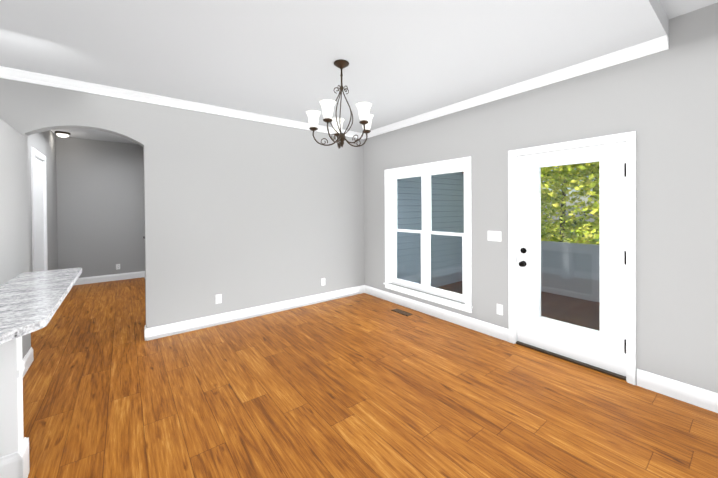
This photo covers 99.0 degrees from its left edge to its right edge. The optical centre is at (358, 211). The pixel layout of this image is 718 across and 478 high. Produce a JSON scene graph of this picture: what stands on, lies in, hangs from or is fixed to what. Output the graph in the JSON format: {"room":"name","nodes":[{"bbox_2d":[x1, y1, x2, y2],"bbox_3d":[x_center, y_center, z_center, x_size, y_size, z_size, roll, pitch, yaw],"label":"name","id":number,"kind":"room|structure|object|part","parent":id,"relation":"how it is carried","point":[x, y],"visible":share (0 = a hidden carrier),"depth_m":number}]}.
{"room":"dining room","nodes":[
{"label":"dining room","id":0,"kind":"room"},
{"bbox_2d":[0,119,26,359],"bbox_3d":[-2.267,0.384,1.645,0.140,2.170,3.028,-1,1,-38],"label":"wall","id":1,"kind":"structure","parent":0,"point":[12,223],"depth_m":2.55},
{"bbox_2d":[22,347,33,376],"bbox_3d":[-2.246,1.400,1.762,0.016,0.135,3.185,-1,1,-38],"label":"baseboard","id":2,"kind":"structure","parent":1,"relation":"attached to","point":[28,359],"depth_m":2.86},
{"bbox_2d":[28,130,57,271],"bbox_3d":[-4.724,-0.046,4.378,0.140,3.020,4.021,-1,1,-38],"label":"wall","id":3,"kind":"structure","parent":0,"point":[44,143],"depth_m":5.30},
{"bbox_2d":[34,157,43,270],"bbox_3d":[-4.852,0.327,4.622,0.037,2.247,0.758,-1,1,-38],"label":"hall door","id":4,"kind":"structure","parent":3,"relation":"in","point":[39,214],"depth_m":4.67},
{"bbox_2d":[31,147,47,271],"bbox_3d":[-4.880,0.284,4.600,0.158,2.359,0.958,-1,1,-38],"label":"door frame","id":5,"kind":"structure","parent":3,"relation":"attached to","point":[37,153],"depth_m":4.59},
{"bbox_3d":[-4.886,0.324,4.595,0.141,2.280,0.799,-1,1,-38],"label":"hall door jamb","id":6,"kind":"part","parent":5,"relation":"part of"},
{"bbox_2d":[51,128,136,143],"bbox_3d":[-4.089,-1.520,4.774,1.380,0.140,3.881,-1,1,-38],"label":"ceiling","id":7,"kind":"structure","parent":0,"point":[90,134],"depth_m":5.87},
{"bbox_2d":[55,131,69,137],"bbox_3d":[-5.429,-1.402,5.624,0.210,0.090,0.210,-1,1,-38],"label":"light","id":8,"kind":"object","parent":7,"relation":"attached to","point":[62,135],"depth_m":5.57},
{"bbox_3d":[-5.430,-1.429,5.624,0.210,0.036,0.210,-1,1,-38],"label":"hall ceiling light base","id":9,"kind":"part","parent":8,"relation":"part of"},
{"bbox_2d":[56,136,144,277],"bbox_3d":[-5.305,-0.058,6.379,1.380,3.020,0.140,-1,1,-38],"label":"wall","id":10,"kind":"structure","parent":0,"point":[100,209],"depth_m":6.29},
{"bbox_2d":[74,271,141,284],"bbox_3d":[-5.247,1.384,6.329,1.380,0.135,0.016,-1,1,-38],"label":"baseboard","id":11,"kind":"structure","parent":10,"relation":"attached to","point":[104,278],"depth_m":6.36},
{"bbox_2d":[0,78,364,351],"bbox_3d":[-2.509,-0.054,3.457,6.727,3.020,0.140,-1,1,-38],"label":"wall","id":12,"kind":"structure","parent":0,"point":[239,214],"depth_m":3.96},
{"bbox_2d":[0,66,363,138],"bbox_3d":[-2.452,-1.266,3.361,6.447,0.084,0.076,-1,1,-38],"label":"crown molding","id":13,"kind":"structure","parent":12,"relation":"attached to","point":[5,72],"depth_m":3.42},
{"bbox_2d":[216,294,221,303],"bbox_3d":[-1.792,1.117,3.918,0.070,0.115,0.008,-1,1,-38],"label":"electrical outlet","id":14,"kind":"object","parent":12,"relation":"attached to","point":[218,298],"visible":1,"depth_m":3.92},
{"bbox_2d":[144,285,365,340],"bbox_3d":[-1.150,1.371,4.408,3.163,0.135,0.016,-1,1,-38],"label":"baseboard","id":15,"kind":"structure","parent":12,"relation":"attached to","point":[166,330],"depth_m":4.09},
{"bbox_2d":[321,278,324,285],"bbox_3d":[-0.564,1.116,4.863,0.070,0.115,0.008,-1,1,-38],"label":"electrical outlet","id":16,"kind":"object","parent":12,"relation":"attached to","point":[322,281],"visible":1,"depth_m":4.85},
{"bbox_2d":[0,0,668,132],"bbox_3d":[-1.324,-1.445,1.893,6.447,0.282,3.779,-1,1,-38],"label":"ceiling","id":17,"kind":"structure","parent":0,"point":[406,59],"depth_m":2.43},
{"bbox_2d":[306,59,373,148],"bbox_3d":[-0.135,-0.944,2.735,0.620,0.750,0.625,-1,1,-38],"label":"chandelier","id":18,"kind":"object","parent":17,"relation":"hanging from","point":[365,116],"visible":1,"depth_m":2.71},
{"bbox_2d":[23,277,717,477],"bbox_3d":[-1.935,1.508,2.737,6.727,0.100,10.030,-1,1,-38],"label":"floor","id":19,"kind":"structure","parent":0,"point":[363,385],"depth_m":2.30},
{"bbox_2d":[0,362,29,477],"bbox_3d":[-1.934,1.031,1.587,0.300,0.872,0.128,-1,1,-38],"label":"base cabinet","id":20,"kind":"object","parent":19,"relation":"on","point":[14,447],"depth_m":1.60},
{"bbox_2d":[0,268,81,371],"bbox_3d":[-2.158,0.572,1.958,0.406,0.042,2.330,-1,1,-38],"label":"countertop","id":21,"kind":"structure","parent":20,"relation":"on","point":[28,301],"depth_m":1.82},
{"bbox_2d":[391,308,412,315],"bbox_3d":[0.603,1.422,4.333,0.110,0.009,0.320,-1,1,-38],"label":"floor vent","id":22,"kind":"object","parent":19,"relation":"in","point":[402,312],"visible":1,"depth_m":4.32},
{"bbox_2d":[516,341,625,380],"bbox_3d":[2.038,1.418,3.000,0.168,0.018,0.917,-1,1,-38],"label":"threshold","id":23,"kind":"object","parent":19,"relation":"on","point":[574,361],"visible":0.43,"depth_m":2.90},
{"bbox_2d":[364,2,717,392],"bbox_3d":[1.890,-0.083,3.140,0.140,3.020,6.009,-1,1,-38],"label":"wall","id":24,"kind":"structure","parent":0,"point":[663,104],"depth_m":2.48},
{"bbox_2d":[383,156,472,312],"bbox_3d":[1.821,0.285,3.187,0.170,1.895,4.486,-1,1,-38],"label":"window unit","id":25,"kind":"structure","parent":24,"relation":"in","point":[426,232],"depth_m":4.32},
{"bbox_2d":[366,285,508,341],"bbox_3d":[0.876,1.357,4.356,0.016,0.135,2.512,-1,1,-38],"label":"baseboard","id":26,"kind":"structure","parent":24,"relation":"attached to","point":[502,333],"depth_m":4.01},
{"bbox_2d":[488,231,501,241],"bbox_3d":[1.536,0.280,3.483,0.009,0.115,0.162,-1,1,-38],"label":"light switch","id":27,"kind":"object","parent":24,"relation":"attached to","point":[494,235],"visible":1,"depth_m":3.48},
{"bbox_2d":[497,304,502,314],"bbox_3d":[1.579,1.101,3.442,0.008,0.115,0.070,-1,1,-38],"label":"electrical outlet","id":28,"kind":"object","parent":24,"relation":"attached to","point":[499,309],"visible":1,"depth_m":3.44},
{"bbox_2d":[364,35,668,138],"bbox_3d":[1.228,-1.295,3.802,0.076,0.084,3.690,-1,1,-38],"label":"crown molding","id":29,"kind":"structure","parent":24,"relation":"attached to","point":[653,46],"depth_m":3.01},
{"bbox_2d":[517,142,625,375],"bbox_3d":[2.006,0.407,2.962,0.082,1.998,0.930,-1,1,-38],"label":"patio door","id":30,"kind":"structure","parent":24,"relation":"in","point":[603,348],"depth_m":2.83},
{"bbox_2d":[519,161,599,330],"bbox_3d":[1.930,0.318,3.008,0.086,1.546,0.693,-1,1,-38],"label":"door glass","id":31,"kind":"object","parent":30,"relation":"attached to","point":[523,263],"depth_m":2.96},
{"bbox_3d":[2.271,0.397,2.598,0.059,1.606,0.031,-1,1,-38],"label":"patio door hinges","id":32,"kind":"part","parent":30,"relation":"part of"},
{"bbox_2d":[508,131,635,384],"bbox_3d":[2.008,0.385,2.974,0.166,2.085,1.043,-1,1,-38],"label":"door frame","id":33,"kind":"structure","parent":24,"relation":"attached to","point":[630,137],"depth_m":2.58},
{"bbox_2d":[637,369,717,412],"bbox_3d":[2.936,1.364,1.679,0.016,0.135,2.133,-1,1,-38],"label":"baseboard","id":34,"kind":"structure","parent":24,"relation":"attached to","point":[694,395],"depth_m":2.33},
{"bbox_2d":[660,0,717,18],"bbox_3d":[0.422,-1.510,-0.378,6.447,0.140,1.950,-1,1,-38],"label":"ceiling","id":35,"kind":"structure","parent":0,"point":[673,8],"depth_m":2.20},
{"label":"outside","id":36,"kind":"structure","parent":0,"visible":0},
{"bbox_2d":[397,172,463,286],"bbox_3d":[2.094,0.147,6.776,4.613,4.100,0.196,-1,1,-38],"label":"wall","id":37,"kind":"structure","parent":36,"point":[435,224],"depth_m":6.26},
{"bbox_2d":[435,281,599,330],"bbox_3d":[3.673,1.592,3.438,3.013,0.080,7.020,-1,1,-38],"label":"floor","id":38,"kind":"structure","parent":36,"point":[573,310],"depth_m":4.88},
{"bbox_2d":[541,241,599,301],"bbox_3d":[4.818,1.059,4.311,0.180,0.957,7.010,-1,1,-38],"label":"railing","id":39,"kind":"object","parent":38,"relation":"on","point":[551,268],"depth_m":5.51},
{"bbox_2d":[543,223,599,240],"bbox_3d":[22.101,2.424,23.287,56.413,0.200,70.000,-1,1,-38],"label":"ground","id":40,"kind":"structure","parent":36,"point":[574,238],"depth_m":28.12},
{"bbox_2d":[541,161,599,244],"bbox_3d":[9.408,-2.560,8.414,11.226,11.146,21.659,-1,1,-38],"label":"trees","id":41,"kind":"object","parent":40,"relation":"on","point":[564,229],"depth_m":8.70}
]}

